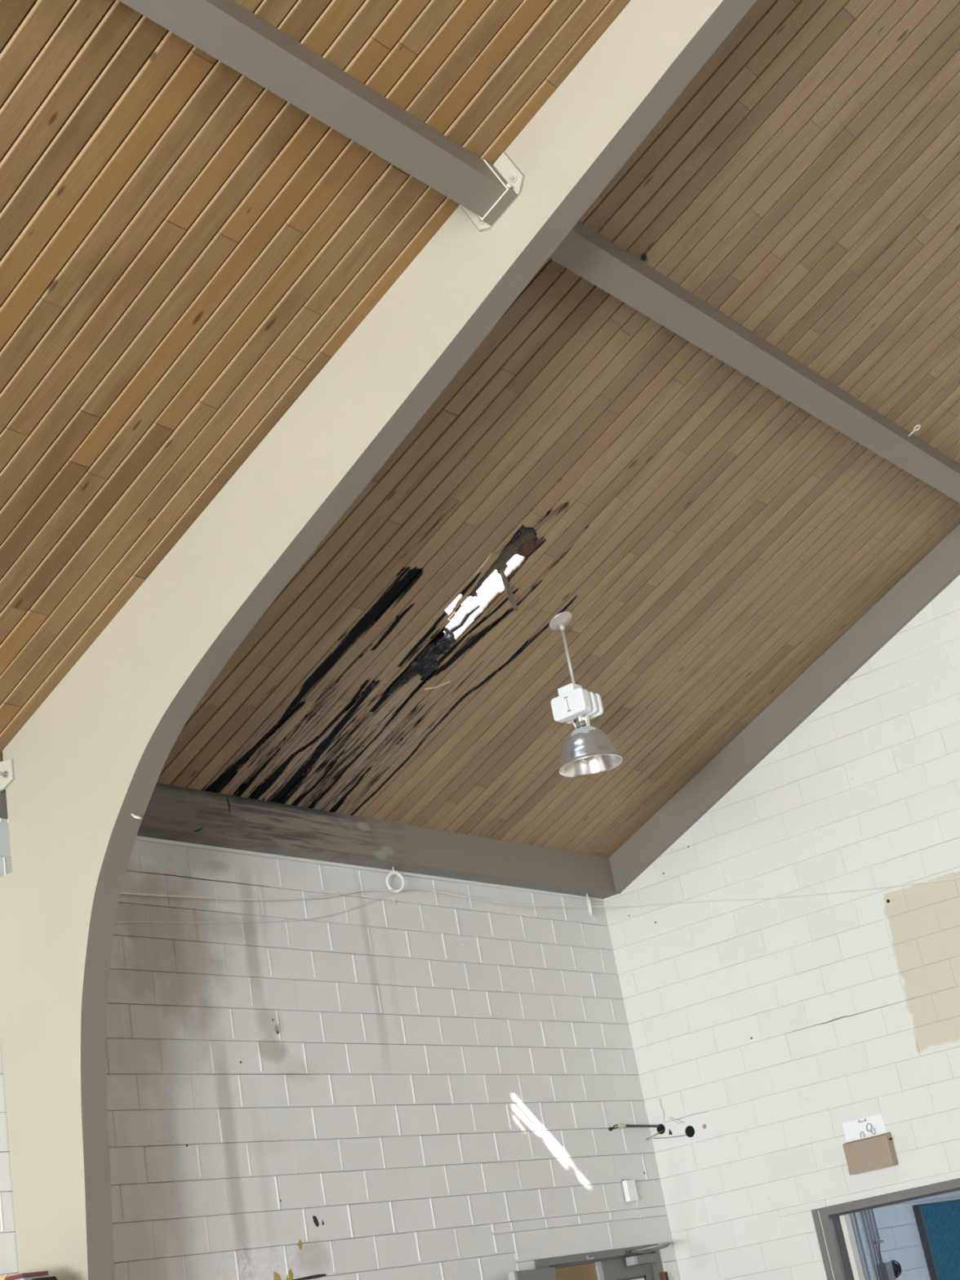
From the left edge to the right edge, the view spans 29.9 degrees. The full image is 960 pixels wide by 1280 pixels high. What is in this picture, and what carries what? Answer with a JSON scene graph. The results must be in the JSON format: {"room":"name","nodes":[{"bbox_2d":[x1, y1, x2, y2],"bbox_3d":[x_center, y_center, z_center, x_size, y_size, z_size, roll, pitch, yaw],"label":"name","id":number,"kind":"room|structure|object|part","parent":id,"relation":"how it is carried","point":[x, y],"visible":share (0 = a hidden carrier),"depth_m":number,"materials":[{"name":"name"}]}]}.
{"room":"school gymnasium","nodes":[
{"label":"school gymnasium","id":0,"kind":"room"},
{"bbox_2d":[0,817,680,1279],"bbox_3d":[-11.491,0.381,-1.905,0.265,5.100,42.250,-25,-25,32],"label":"wall","id":1,"kind":"structure","parent":0,"point":[371,1088],"depth_m":11.78,"materials":[{"name":"white brick"}]},
{"bbox_2d":[273,1271,281,1279],"bbox_3d":[-1.193,3.745,10.589,0.002,0.062,0.065,-25,-25,32],"label":"scrap","id":2,"kind":"object","parent":1,"relation":"attached to","point":[277,1277],"visible":1,"depth_m":10.58,"materials":[{"name":"yellow paper"}]},
{"bbox_2d":[286,1268,293,1279],"bbox_3d":[-1.131,3.762,10.667,0.002,0.065,0.067,-25,-25,32],"label":"scrap","id":3,"kind":"object","parent":1,"relation":"attached to","point":[290,1272],"visible":1,"depth_m":10.67,"materials":[{"name":"yellow paper"}]},
{"bbox_2d":[297,1240,302,1249],"bbox_3d":[-1.084,3.637,10.819,0.002,0.063,0.042,-25,-25,32],"label":"scrap","id":4,"kind":"object","parent":1,"relation":"attached to","point":[300,1243],"visible":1,"depth_m":10.82,"materials":[{"name":"yellow paper"}]},
{"bbox_2d":[7,818,604,902],"bbox_3d":[-0.832,1.589,12.550,0.012,0.022,6.035,-25,-25,32],"label":"trim","id":5,"kind":"structure","parent":1,"relation":"attached to","point":[138,837],"depth_m":12.43,"materials":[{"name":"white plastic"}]},
{"bbox_2d":[0,756,617,898],"bbox_3d":[-0.849,1.397,12.499,0.177,0.299,6.202,-25,-25,32],"label":"beam","id":6,"kind":"structure","parent":1,"relation":"attached to","point":[172,812],"depth_m":12.41,"materials":[{"name":"beige paint"}]},
{"bbox_2d":[386,866,404,892],"bbox_3d":[-0.601,1.690,12.689,0.140,0.186,0.022,-1,-23,-24],"label":"ring","id":7,"kind":"object","parent":6,"relation":"hanging from","point":[393,872],"visible":1,"depth_m":12.68,"materials":[{"name":"white metal"}]},
{"bbox_2d":[115,891,392,923],"bbox_3d":[-1.581,1.678,11.353,0.031,0.461,3.242,-25,-25,32],"label":"cord","id":8,"kind":"object","parent":7,"relation":"hanging from","point":[391,891],"visible":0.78,"depth_m":11.45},
{"bbox_2d":[120,877,959,906],"bbox_3d":[0.893,1.286,11.258,4.147,0.797,5.985,-25,-25,32],"label":"cable","id":9,"kind":"object","parent":7,"relation":"hanging from","point":[129,893],"visible":0.94,"depth_m":13.21,"materials":[{"name":"plastic"}]},
{"bbox_2d":[586,893,592,915],"bbox_3d":[0.882,2.140,14.542,0.023,0.186,0.140,-10,-21,-3],"label":"ring","id":10,"kind":"object","parent":6,"relation":"hanging from","point":[589,908],"visible":1,"depth_m":14.49,"materials":[{"name":"white metal"}]},
{"bbox_2d":[507,1242,674,1279],"bbox_3d":[0.943,5.327,12.463,0.486,2.093,2.138,-25,-25,32],"label":"door","id":11,"kind":"structure","parent":1,"relation":"in","point":[641,1262],"depth_m":13.24,"materials":[{"name":"grey paint"}]},
{"bbox_3d":[1.183,5.142,13.179,0.011,0.906,0.435,-25,-25,32],"label":"window trim","id":12,"kind":"part","parent":11,"relation":"part of","materials":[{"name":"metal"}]},
{"bbox_3d":[1.276,4.513,13.333,0.318,0.049,0.174,-25,-25,32],"label":"closer arm","id":13,"kind":"part","parent":11,"relation":"part of","materials":[{"name":"metal"}]},
{"bbox_2d":[658,1271,669,1279],"bbox_3d":[1.397,4.839,13.563,0.040,0.145,0.065,-25,-25,32],"label":"wall switch","id":14,"kind":"object","parent":11,"relation":"attached to","point":[664,1275],"visible":1,"depth_m":13.56,"materials":[{"name":"red plastic"}]},
{"bbox_2d":[622,1179,638,1202],"bbox_3d":[1.143,4.175,13.655,0.050,0.164,0.143,-25,-25,32],"label":"sensor box","id":15,"kind":"object","parent":1,"relation":"attached to","point":[629,1188],"visible":1,"depth_m":13.61,"materials":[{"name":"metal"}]},
{"bbox_2d":[0,0,959,857],"bbox_3d":[-8.684,-5.357,-2.757,9.337,3.964,42.250,-25,-25,32],"label":"ceiling","id":16,"kind":"structure","parent":0,"point":[705,537],"depth_m":9.91,"materials":[{"name":"brown wood"}]},
{"bbox_2d":[549,611,622,777],"bbox_3d":[0.616,0.324,11.683,0.416,1.053,0.416,-25,-25,32],"label":"pendant lamp","id":17,"kind":"object","parent":16,"relation":"hanging from","point":[587,750],"visible":1,"depth_m":11.55,"materials":[{"name":"white metal"}]},
{"bbox_3d":[0.577,0.115,11.765,0.021,0.468,0.021,-25,-25,32],"label":"rod","id":18,"kind":"part","parent":17,"relation":"part of","materials":[{"name":"white metal"}]},
{"bbox_3d":[0.684,0.679,11.543,0.090,0.200,0.090,-25,-25,32],"label":"bulb","id":19,"kind":"part","parent":17,"relation":"part of","materials":[{"name":"white glass"}]},
{"bbox_3d":[0.686,0.693,11.538,0.416,0.249,0.416,-25,-25,32],"label":"lamp shade","id":20,"kind":"part","parent":17,"relation":"part of","materials":[{"name":"metal"}]},
{"bbox_2d":[640,253,646,261],"bbox_3d":[0.875,-2.043,9.601,0.028,0.033,0.028,-25,-25,32],"label":"handle","id":21,"kind":"object","parent":16,"relation":"attached to","point":[643,256],"visible":1,"depth_m":9.59,"materials":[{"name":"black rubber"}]},
{"bbox_2d":[548,221,959,502],"bbox_3d":[1.998,-1.537,11.014,0.258,0.298,5.985,-25,-25,32],"label":"purlin","id":22,"kind":"object","parent":16,"relation":"attached to","point":[584,251],"visible":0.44,"depth_m":10.28,"materials":[{"name":"beige paint"}]},
{"bbox_2d":[908,424,920,436],"bbox_3d":[2.888,-1.391,11.970,0.101,0.048,0.054,-25,-25,32],"label":"bolt","id":23,"kind":"object","parent":22,"relation":"attached to","point":[919,425],"visible":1,"depth_m":11.97,"materials":[{"name":"white metal"}]},
{"bbox_2d":[555,1262,596,1279],"bbox_3d":[-0.003,5.327,13.056,1.500,2.950,3.150,-25,-25,32],"label":"wall","id":24,"kind":"structure","parent":0,"point":[582,1272],"depth_m":14.41,"materials":[{"name":"beige paint"}]},
{"bbox_2d":[603,574,959,1279],"bbox_3d":[4.684,0.891,12.367,9.200,8.853,0.207,-25,-25,32],"label":"wall","id":25,"kind":"structure","parent":0,"point":[779,1024],"depth_m":13.61,"materials":[{"name":"brick"}]},
{"bbox_2d":[608,1123,664,1131],"bbox_3d":[1.239,3.762,13.923,0.033,0.056,0.858,-25,-25,32],"label":"stub","id":26,"kind":"object","parent":25,"relation":"attached to","point":[618,1125],"visible":0.96,"depth_m":13.82,"materials":[{"name":"metal"}]},
{"bbox_2d":[645,1129,690,1139],"bbox_3d":[1.464,3.836,14.003,0.278,0.086,0.251,-25,-25,32],"label":"wire bundle","id":27,"kind":"object","parent":25,"relation":"attached to","point":[663,1131],"visible":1,"depth_m":14.01,"materials":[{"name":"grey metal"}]},
{"bbox_2d":[608,524,959,893],"bbox_3d":[4.255,-1.383,13.104,9.028,4.065,0.050,-25,-25,32],"label":"beam","id":28,"kind":"structure","parent":25,"relation":"attached to","point":[940,566],"depth_m":14.07,"materials":[{"name":"beige paint"}]},
{"bbox_2d":[842,1113,897,1175],"bbox_3d":[2.807,3.640,13.008,0.378,0.373,0.102,-25,-25,32],"label":"sign box","id":29,"kind":"object","parent":25,"relation":"attached to","point":[868,1147],"visible":1,"depth_m":12.99,"materials":[{"name":"brown cardboard"}]},
{"bbox_3d":[2.797,3.557,13.098,0.325,0.152,0.008,-25,-25,32],"label":"mounting plate","id":30,"kind":"part","parent":29,"relation":"part of","materials":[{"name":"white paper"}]},
{"bbox_2d":[811,1177,959,1279],"bbox_3d":[3.526,4.780,12.334,2.210,2.105,0.232,-25,-25,32],"label":"door frame","id":31,"kind":"structure","parent":25,"relation":"in","point":[841,1259],"depth_m":13.06,"materials":[{"name":"grey paint"}]},
{"bbox_2d":[692,1138,959,1279],"bbox_3d":[3.376,6.008,16.476,0.200,2.900,6.400,-25,-25,32],"label":"wall","id":32,"kind":"structure","parent":0,"point":[896,1224],"depth_m":17.40,"materials":[{"name":"white brick"}]},
{"bbox_2d":[849,1213,866,1279],"bbox_3d":[3.573,5.997,16.543,0.016,2.900,0.017,-25,-25,32],"label":"conduit","id":33,"kind":"object","parent":32,"relation":"attached to","point":[850,1214],"visible":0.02,"depth_m":16.68,"materials":[{"name":"grey metal"}]},
{"bbox_2d":[853,1213,871,1279],"bbox_3d":[3.628,6.013,16.612,0.016,2.900,0.017,-25,-25,32],"label":"conduit","id":34,"kind":"object","parent":32,"relation":"attached to","point":[855,1216],"visible":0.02,"depth_m":16.75,"materials":[{"name":"grey metal"}]},
{"bbox_2d":[860,1211,879,1279],"bbox_3d":[3.724,6.042,16.731,0.016,2.900,0.017,-25,-25,32],"label":"conduit","id":35,"kind":"object","parent":32,"relation":"attached to","point":[862,1215],"visible":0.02,"depth_m":16.87,"materials":[{"name":"grey metal"}]},
{"bbox_2d":[864,1210,882,1279],"bbox_3d":[3.769,6.056,16.789,0.016,2.900,0.017,-25,-25,32],"label":"conduit","id":36,"kind":"object","parent":32,"relation":"attached to","point":[865,1213],"visible":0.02,"depth_m":16.93,"materials":[{"name":"grey metal"}]},
{"bbox_2d":[867,1209,880,1263],"bbox_3d":[3.662,5.301,17.133,0.021,1.230,0.052,-25,-25,32],"label":"conduit","id":37,"kind":"object","parent":32,"relation":"attached to","point":[868,1211],"visible":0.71,"depth_m":17.02,"materials":[{"name":"grey metal"}]},
{"bbox_2d":[871,1208,883,1263],"bbox_3d":[3.697,5.311,17.177,0.021,1.229,0.087,-25,-25,32],"label":"conduit","id":38,"kind":"object","parent":32,"relation":"attached to","point":[872,1211],"visible":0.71,"depth_m":17.07,"materials":[{"name":"grey metal"}]},
{"bbox_2d":[873,1240,884,1244],"bbox_3d":[3.767,5.696,17.028,0.038,0.023,0.160,-25,-25,32],"label":"strap","id":39,"kind":"object","parent":32,"relation":"attached to","point":[880,1241],"visible":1,"depth_m":17.00,"materials":[{"name":"grey metal"}]},
{"bbox_2d":[876,1260,901,1279],"bbox_3d":[3.862,5.931,16.912,0.142,0.187,0.266,-25,-25,32],"label":"junction box","id":40,"kind":"object","parent":32,"relation":"attached to","point":[888,1270],"visible":1,"depth_m":16.85,"materials":[{"name":"metal"}]},
{"bbox_2d":[911,1199,959,1279],"bbox_3d":[4.966,6.569,18.155,0.072,1.772,1.605,-25,-25,32],"label":"acoustic panel","id":41,"kind":"object","parent":32,"relation":"attached to","point":[938,1224],"visible":1,"depth_m":17.95,"materials":[{"name":"blue fabric"}]},
{"bbox_3d":[-2.063,0.141,-5.247,19.200,0.150,49.000,-25,-25,32],"label":"floor","id":42,"kind":"structure","parent":0,"visible":0},
{"bbox_2d":[0,1271,57,1279],"bbox_3d":[-2.039,4.142,8.329,0.412,2.315,0.165,-25,-25,32],"label":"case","id":43,"kind":"object","parent":42,"relation":"on","point":[42,1275],"visible":1,"depth_m":8.65,"materials":[{"name":"red plastic"}]},
{"bbox_2d":[0,0,756,1279],"bbox_3d":[0.869,-0.280,7.601,9.196,8.881,0.170,-25,-25,32],"label":"arch","id":44,"kind":"object","parent":42,"relation":"on","point":[93,755],"visible":1,"depth_m":9.20,"materials":[{"name":"beige paint"}]},
{"bbox_2d":[0,759,14,791],"bbox_3d":[-2.662,0.742,10.026,0.129,0.172,0.060,-25,-25,32],"label":"hanger","id":45,"kind":"object","parent":44,"relation":"attached to","point":[6,767],"visible":1,"depth_m":10.03,"materials":[{"name":"metal"}]},
{"bbox_2d":[130,813,142,819],"bbox_3d":[-1.802,0.925,9.450,0.047,0.049,0.061,0,-24,-26],"label":"bolt","id":46,"kind":"object","parent":44,"relation":"attached to","point":[131,814],"visible":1,"depth_m":9.43,"materials":[{"name":"white metal"}]},
{"bbox_2d":[460,151,524,231],"bbox_3d":[0.037,-2.136,8.555,0.384,0.346,0.078,-25,-25,32],"label":"hanger","id":47,"kind":"object","parent":44,"relation":"attached to","point":[505,170],"visible":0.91,"depth_m":8.51,"materials":[{"name":"beige paint"}]},
{"bbox_2d":[118,0,506,217],"bbox_3d":[-1.904,-2.721,6.133,0.258,0.298,6.395,-25,-25,32],"label":"purlin","id":48,"kind":"object","parent":47,"relation":"attached to","point":[225,30],"visible":1,"depth_m":7.58,"materials":[{"name":"beige paint"}]}
]}

